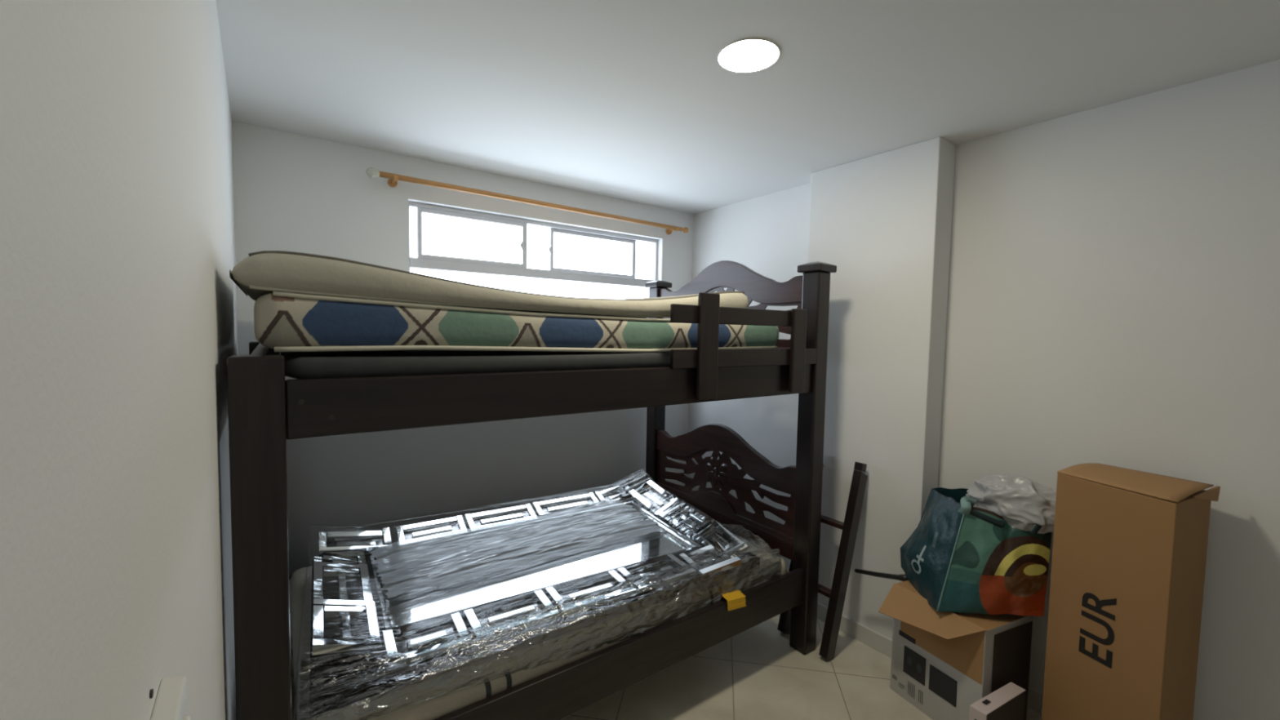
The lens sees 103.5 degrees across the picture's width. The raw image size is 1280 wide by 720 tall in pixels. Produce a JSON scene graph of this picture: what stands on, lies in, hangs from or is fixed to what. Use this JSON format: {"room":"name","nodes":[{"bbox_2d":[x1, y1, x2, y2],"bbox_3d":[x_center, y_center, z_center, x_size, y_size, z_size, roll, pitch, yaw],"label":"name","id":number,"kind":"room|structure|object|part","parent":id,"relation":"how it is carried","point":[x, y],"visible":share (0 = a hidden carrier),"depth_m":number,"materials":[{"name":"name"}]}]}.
{"room":"bedroom","nodes":[
{"label":"bedroom","id":0,"kind":"room"},
{"bbox_2d":[0,0,238,719],"bbox_3d":[-0.561,0.265,0.447,0.305,2.200,4.150,-1,4,-36],"label":"wall","id":1,"kind":"structure","parent":0,"point":[118,321],"depth_m":0.30,"materials":[{"name":"white paint"}]},
{"bbox_2d":[149,688,153,698],"bbox_3d":[-0.369,0.251,0.380,0.004,0.006,0.006,-1,4,-36],"label":"screw","id":2,"kind":"object","parent":1,"relation":"attached to","point":[151,691],"visible":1,"depth_m":0.38,"materials":[{"name":"grey metal"}]},
{"bbox_2d":[150,676,191,719],"bbox_3d":[-0.363,0.320,0.391,0.021,0.104,0.097,-1,4,-36],"label":"light switch","id":3,"kind":"object","parent":1,"relation":"attached to","point":[171,702],"visible":1,"depth_m":0.40,"materials":[{"name":"white plastic"}]},
{"bbox_2d":[231,120,693,630],"bbox_3d":[-0.700,0.131,2.805,2.750,2.200,0.140,-1,4,-36],"label":"wall","id":4,"kind":"structure","parent":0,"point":[293,192],"depth_m":2.41,"materials":[{"name":"white paint"}]},
{"bbox_2d":[365,167,688,234],"bbox_3d":[-0.456,-0.831,2.764,1.861,0.062,0.104,-1,4,-36],"label":"curtain rod","id":5,"kind":"object","parent":4,"relation":"attached to","point":[372,172],"visible":1,"depth_m":2.56,"materials":[{"name":"brown wood"}]},
{"bbox_2d":[408,200,657,288],"bbox_3d":[-0.518,-0.308,2.898,1.524,0.936,0.064,-1,4,-36],"label":"window","id":6,"kind":"structure","parent":4,"relation":"attached to","point":[428,262],"depth_m":2.77,"materials":[{"name":"white metal"}]},
{"bbox_3d":[-0.855,-0.623,2.619,0.562,0.244,0.020,-1,4,-36],"label":"sliding sash","id":7,"kind":"part","parent":6,"relation":"part of","materials":[{"name":"white glass"}]},
{"bbox_3d":[-0.275,-0.638,3.068,0.597,0.244,0.020,-1,4,-36],"label":"sliding sash","id":8,"kind":"part","parent":6,"relation":"part of","materials":[{"name":"glass"}]},
{"bbox_2d":[290,613,1041,719],"bbox_3d":[0.373,1.390,1.233,3.200,0.100,4.200,-1,4,-36],"label":"floor","id":9,"kind":"structure","parent":0,"point":[755,673],"depth_m":2.00,"materials":[{"name":"beige tile"}]},
{"bbox_2d":[226,260,836,719],"bbox_3d":[-0.351,0.391,2.096,2.029,1.772,1.225,-1,4,-36],"label":"bunk bed","id":10,"kind":"object","parent":9,"relation":"on","point":[266,410],"visible":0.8,"depth_m":1.62,"materials":[{"name":"brown wood"}]},
{"bbox_3d":[-0.817,0.657,1.097,0.094,1.335,0.084,-1,4,-36],"label":"post","id":11,"kind":"part","parent":10,"relation":"part of","materials":[{"name":"brown wood"}]},
{"bbox_3d":[-1.129,-0.013,1.507,0.028,0.050,1.019,-1,4,-36],"label":"rail","id":12,"kind":"part","parent":10,"relation":"part of","materials":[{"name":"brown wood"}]},
{"bbox_3d":[-1.464,0.595,1.989,0.094,1.335,0.084,-1,4,-36],"label":"post","id":13,"kind":"part","parent":10,"relation":"part of","materials":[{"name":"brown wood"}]},
{"bbox_2d":[280,350,670,378],"bbox_3d":[-0.344,-0.029,2.059,1.822,0.056,1.076,-1,4,-36],"label":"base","id":14,"kind":"object","parent":10,"relation":"on","point":[333,364],"visible":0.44,"depth_m":1.34,"materials":[{"name":"grey fabric"}]},
{"bbox_2d":[253,291,778,352],"bbox_3d":[-0.401,-0.120,1.979,1.745,0.142,0.990,-1,4,-36],"label":"mattress","id":15,"kind":"object","parent":14,"relation":"on","point":[284,322],"visible":0.92,"depth_m":1.31,"materials":[{"name":"fabric"}]},
{"bbox_2d":[229,250,748,318],"bbox_3d":[-0.492,-0.221,1.906,1.595,0.116,1.002,-1,4,-36],"label":"mattress","id":16,"kind":"object","parent":15,"relation":"on","point":[262,273],"visible":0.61,"depth_m":1.24,"materials":[{"name":"beige fabric"}]},
{"bbox_2d":[288,536,786,719],"bbox_3d":[-0.363,0.895,2.090,1.770,0.097,1.112,-1,4,-36],"label":"mattress","id":17,"kind":"object","parent":10,"relation":"on","point":[300,581],"visible":0.19,"depth_m":1.50,"materials":[{"name":"fabric"}]},
{"bbox_2d":[293,480,782,719],"bbox_3d":[-0.330,0.793,2.015,1.713,0.306,0.995,-1,4,-32],"label":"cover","id":18,"kind":"object","parent":17,"relation":"on","point":[446,607],"visible":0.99,"depth_m":1.76,"materials":[{"name":"grey plastic"}]},
{"bbox_3d":[-0.990,0.768,1.682,0.109,0.033,0.207,-1,4,-32],"label":"inset plate","id":19,"kind":"part","parent":18,"relation":"part of","materials":[{"name":"grey mirror"}]},
{"bbox_3d":[-0.855,0.788,1.471,0.109,0.029,0.157,-1,4,-32],"label":"inset plate","id":20,"kind":"part","parent":18,"relation":"part of","materials":[{"name":"grey mirror"}]},
{"bbox_3d":[-1.111,0.728,1.976,0.192,0.051,0.067,-1,4,-32],"label":"inset plate","id":21,"kind":"part","parent":18,"relation":"part of","materials":[{"name":"silver metal"}]},
{"bbox_3d":[-0.619,0.820,1.467,0.162,0.011,0.103,-1,4,-32],"label":"inset plate","id":22,"kind":"part","parent":18,"relation":"part of","materials":[{"name":"grey mirror"}]},
{"bbox_3d":[-0.876,0.735,2.131,0.216,0.026,0.063,-1,4,-32],"label":"inset plate","id":23,"kind":"part","parent":18,"relation":"part of","materials":[{"name":"silver metal"}]},
{"bbox_3d":[-0.625,0.730,2.291,0.252,0.026,0.063,-1,4,-32],"label":"inset plate","id":24,"kind":"part","parent":18,"relation":"part of","materials":[{"name":"silver metal"}]},
{"bbox_3d":[-0.407,0.817,1.602,0.204,0.009,0.103,-1,4,-32],"label":"inset plate","id":25,"kind":"part","parent":18,"relation":"part of","materials":[{"name":"grey mirror"}]},
{"bbox_3d":[-0.394,0.777,2.037,1.162,0.027,0.528,-1,4,-32],"label":"glass","id":26,"kind":"part","parent":18,"relation":"part of","materials":[{"name":"grey plastic"}]},
{"bbox_3d":[-0.350,0.725,2.466,0.272,0.027,0.063,-1,4,-32],"label":"inset plate","id":27,"kind":"part","parent":18,"relation":"part of","materials":[{"name":"silver metal"}]},
{"bbox_3d":[-0.171,0.813,1.752,0.218,0.011,0.103,-1,4,-32],"label":"inset plate","id":28,"kind":"part","parent":18,"relation":"part of","materials":[{"name":"grey mirror"}]},
{"bbox_3d":[-0.124,0.714,2.609,0.136,0.040,0.063,-1,4,-32],"label":"inset plate","id":29,"kind":"part","parent":18,"relation":"part of","materials":[{"name":"silver metal"}]},
{"bbox_3d":[0.068,0.714,2.566,0.079,0.054,0.207,-1,4,-32],"label":"inset plate","id":30,"kind":"part","parent":18,"relation":"part of","materials":[{"name":"silver metal"}]},
{"bbox_3d":[0.063,0.808,1.901,0.199,0.011,0.103,-1,4,-32],"label":"inset plate","id":31,"kind":"part","parent":18,"relation":"part of","materials":[{"name":"grey mirror"}]},
{"bbox_3d":[0.210,0.748,2.344,0.079,0.042,0.187,-1,4,-32],"label":"inset plate","id":32,"kind":"part","parent":18,"relation":"part of","materials":[{"name":"silver metal"}]},
{"bbox_3d":[0.277,0.805,2.009,0.142,0.014,0.097,-1,4,-32],"label":"inset plate","id":33,"kind":"part","parent":18,"relation":"part of","materials":[{"name":"grey mirror"}]},
{"bbox_3d":[0.337,0.777,2.144,0.079,0.044,0.152,-1,4,-32],"label":"inset plate","id":34,"kind":"part","parent":18,"relation":"part of","materials":[{"name":"silver metal"}]},
{"bbox_3d":[-0.019,0.090,1.622,1.834,0.128,0.027,-1,4,-36],"label":"rail","id":35,"kind":"part","parent":10,"relation":"part of","materials":[{"name":"brown wood"}]},
{"bbox_3d":[-0.035,1.002,1.673,1.834,0.149,0.027,-1,4,-36],"label":"rail","id":36,"kind":"part","parent":10,"relation":"part of","materials":[{"name":"brown wood"}]},
{"bbox_3d":[0.097,0.395,3.107,0.084,1.668,0.084,-1,4,-36],"label":"post","id":37,"kind":"part","parent":10,"relation":"part of","materials":[{"name":"brown wood"}]},
{"bbox_3d":[0.406,0.785,2.676,0.032,0.178,1.020,-1,4,-36],"label":"board","id":38,"kind":"part","parent":10,"relation":"part of","materials":[{"name":"brown wood"}]},
{"bbox_3d":[0.413,0.454,2.658,0.032,0.232,1.020,-1,4,-36],"label":"headboard","id":39,"kind":"part","parent":10,"relation":"part of","materials":[{"name":"brown wood"}]},
{"bbox_3d":[0.392,0.798,2.666,0.004,0.013,1.020,-1,4,-36],"label":"moulding","id":40,"kind":"part","parent":10,"relation":"part of","materials":[{"name":"brown wood"}]},
{"bbox_3d":[0.428,-0.394,2.610,0.032,0.232,1.020,-1,4,-36],"label":"headboard","id":41,"kind":"part","parent":10,"relation":"part of","materials":[{"name":"brown wood"}]},
{"bbox_3d":[0.383,-0.161,1.868,0.688,0.062,0.018,-1,4,-36],"label":"guard rail","id":42,"kind":"part","parent":10,"relation":"part of","materials":[{"name":"brown wood"}]},
{"bbox_3d":[0.744,0.457,2.216,0.084,1.668,0.084,-1,4,-36],"label":"post","id":43,"kind":"part","parent":10,"relation":"part of","materials":[{"name":"brown wood"}]},
{"bbox_2d":[777,462,867,660],"bbox_3d":[0.833,0.873,2.316,0.263,0.842,0.262,-1,4,-36],"label":"ladder","id":44,"kind":"object","parent":9,"relation":"on","point":[837,594],"visible":0.53,"depth_m":2.22,"materials":[{"name":"brown wood"}]},
{"bbox_2d":[878,580,1033,719],"bbox_3d":[1.147,1.101,1.877,0.376,0.435,0.350,0,4,-25],"label":"carton","id":45,"kind":"object","parent":9,"relation":"on","point":[943,663],"visible":0.84,"depth_m":1.79,"materials":[{"name":"cardboard"}]},
{"bbox_2d":[853,568,908,581],"bbox_3d":[1.008,0.892,2.108,0.038,0.075,0.231,-2,5,-45],"label":"rod","id":46,"kind":"object","parent":45,"relation":"on","point":[903,577],"visible":0.84,"depth_m":2.09,"materials":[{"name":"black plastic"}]},
{"bbox_2d":[898,629,915,644],"bbox_3d":[1.027,1.064,1.940,0.013,0.020,0.069,-1,4,-36],"label":"print","id":47,"kind":"object","parent":45,"relation":"attached to","point":[908,637],"depth_m":1.94,"materials":[{"name":"black"}]},
{"bbox_2d":[892,674,923,704],"bbox_3d":[1.027,1.257,1.942,0.001,0.052,0.130,0,4,-25],"label":"print","id":48,"kind":"object","parent":45,"relation":"attached to","point":[903,683],"depth_m":1.94,"materials":[{"name":"grey"}]},
{"bbox_2d":[906,656,921,672],"bbox_3d":[1.039,1.154,1.913,0.001,0.037,0.062,0,4,-25],"label":"print","id":49,"kind":"object","parent":45,"relation":"attached to","point":[913,663],"depth_m":1.91,"materials":[{"name":"grey"}]},
{"bbox_2d":[902,645,926,685],"bbox_3d":[1.040,1.157,1.913,0.017,0.105,0.088,-1,4,-36],"label":"print","id":50,"kind":"object","parent":45,"relation":"on","point":[914,660],"depth_m":1.91,"materials":[{"name":"black"}]},
{"bbox_2d":[928,664,957,706],"bbox_3d":[1.087,1.168,1.813,0.019,0.095,0.100,-1,4,-36],"label":"print","id":51,"kind":"object","parent":45,"relation":"attached to","point":[942,683],"depth_m":1.81,"materials":[{"name":"black"}]},
{"bbox_2d":[900,621,985,684],"bbox_3d":[1.081,0.987,1.824,0.057,0.186,0.302,-1,4,-36],"label":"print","id":52,"kind":"object","parent":45,"relation":"attached to","point":[965,655],"depth_m":1.76,"materials":[{"name":"cardboard"}]},
{"bbox_2d":[900,487,1052,616],"bbox_3d":[1.229,0.678,1.859,0.430,0.437,0.293,2,3,17],"label":"shopping bag","id":53,"kind":"object","parent":45,"relation":"on","point":[961,557],"visible":0.97,"depth_m":1.76,"materials":[{"name":"plastic"}]},
{"bbox_3d":[1.108,0.700,1.918,0.105,0.382,0.292,1,3,0],"label":"panel","id":54,"kind":"part","parent":53,"relation":"part of","materials":[{"name":"plastic"}]},
{"bbox_3d":[1.287,0.677,1.918,0.190,0.381,0.455,-1,4,-36],"label":"panel","id":55,"kind":"part","parent":53,"relation":"part of","materials":[{"name":"plastic"}]},
{"bbox_3d":[1.166,0.520,1.787,0.062,0.068,0.034,1,3,-1],"label":"handle","id":56,"kind":"part","parent":53,"relation":"part of","materials":[{"name":"teal"}]},
{"bbox_3d":[1.210,0.552,1.764,0.112,0.054,0.010,3,4,29],"label":"handle","id":57,"kind":"part","parent":53,"relation":"part of","materials":[{"name":"teal"}]},
{"bbox_3d":[1.227,0.705,1.752,0.345,0.374,0.075,2,3,15],"label":"panel","id":58,"kind":"part","parent":53,"relation":"part of","materials":[{"name":"plastic"}]},
{"bbox_2d":[965,474,1056,533],"bbox_3d":[1.328,0.510,1.793,0.166,0.206,0.306,-1,4,-36],"label":"plastic bag","id":59,"kind":"object","parent":53,"relation":"in","point":[1022,502],"visible":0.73,"depth_m":1.74,"materials":[{"name":"grey plastic"}]},
{"bbox_3d":[1.367,0.526,1.710,0.148,0.112,0.038,-1,4,-36],"label":"handle","id":60,"kind":"part","parent":53,"relation":"part of","materials":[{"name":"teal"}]},
{"bbox_2d":[991,621,1032,719],"bbox_3d":[1.286,1.119,1.752,0.213,0.393,0.044,-1,4,-36],"label":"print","id":61,"kind":"object","parent":45,"relation":"attached to","point":[1011,644],"depth_m":1.75},
{"bbox_2d":[968,682,1026,719],"bbox_3d":[1.149,1.207,1.627,0.239,0.251,0.049,-1,4,-28],"label":"carton","id":62,"kind":"object","parent":9,"relation":"on","point":[1007,702],"visible":1,"depth_m":1.61,"materials":[{"name":"beige cardboard"}]},
{"bbox_2d":[982,698,991,705],"bbox_3d":[1.095,1.082,1.597,0.030,0.001,0.017,-1,4,-36],"label":"print","id":63,"kind":"object","parent":62,"relation":"on","point":[985,701],"depth_m":1.60},
{"bbox_2d":[1041,462,1220,719],"bbox_3d":[1.479,0.846,1.555,0.321,0.991,0.287,-1,4,-28],"label":"cardboard box","id":64,"kind":"object","parent":9,"relation":"on","point":[1130,548],"visible":1,"depth_m":1.46,"materials":[{"name":"brown cardboard"}]},
{"bbox_2d":[215,0,1279,213],"bbox_3d":[0.415,-0.906,1.105,3.200,0.100,4.200,-1,4,-36],"label":"ceiling","id":65,"kind":"structure","parent":0,"point":[632,100],"depth_m":1.56,"materials":[{"name":"white paint"}]},
{"bbox_2d":[717,38,780,72],"bbox_3d":[0.313,-0.875,1.455,0.176,0.005,0.176,-1,4,-36],"label":"recessed light","id":66,"kind":"object","parent":65,"relation":"in","point":[746,55],"visible":1,"depth_m":1.45,"materials":[{"name":"white plastic"}]},
{"bbox_2d":[808,137,955,639],"bbox_3d":[1.059,0.188,2.359,0.145,2.200,0.600,-1,4,-36],"label":"wall pillar","id":67,"kind":"structure","parent":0,"point":[884,220],"depth_m":2.22,"materials":[{"name":"white paint"}]},
{"bbox_2d":[687,59,1279,719],"bbox_3d":[1.547,0.219,1.972,0.190,2.200,4.150,-1,4,-36],"label":"wall","id":68,"kind":"structure","parent":0,"point":[1113,294],"depth_m":1.69,"materials":[{"name":"white paint"}]},
{"bbox_2d":[817,602,1043,713],"bbox_3d":[1.401,1.282,1.910,0.157,0.078,3.900,-1,4,-36],"label":"baseboard","id":69,"kind":"structure","parent":68,"relation":"attached to","point":[880,642],"depth_m":2.27,"materials":[{"name":"beige tile"}]}
]}

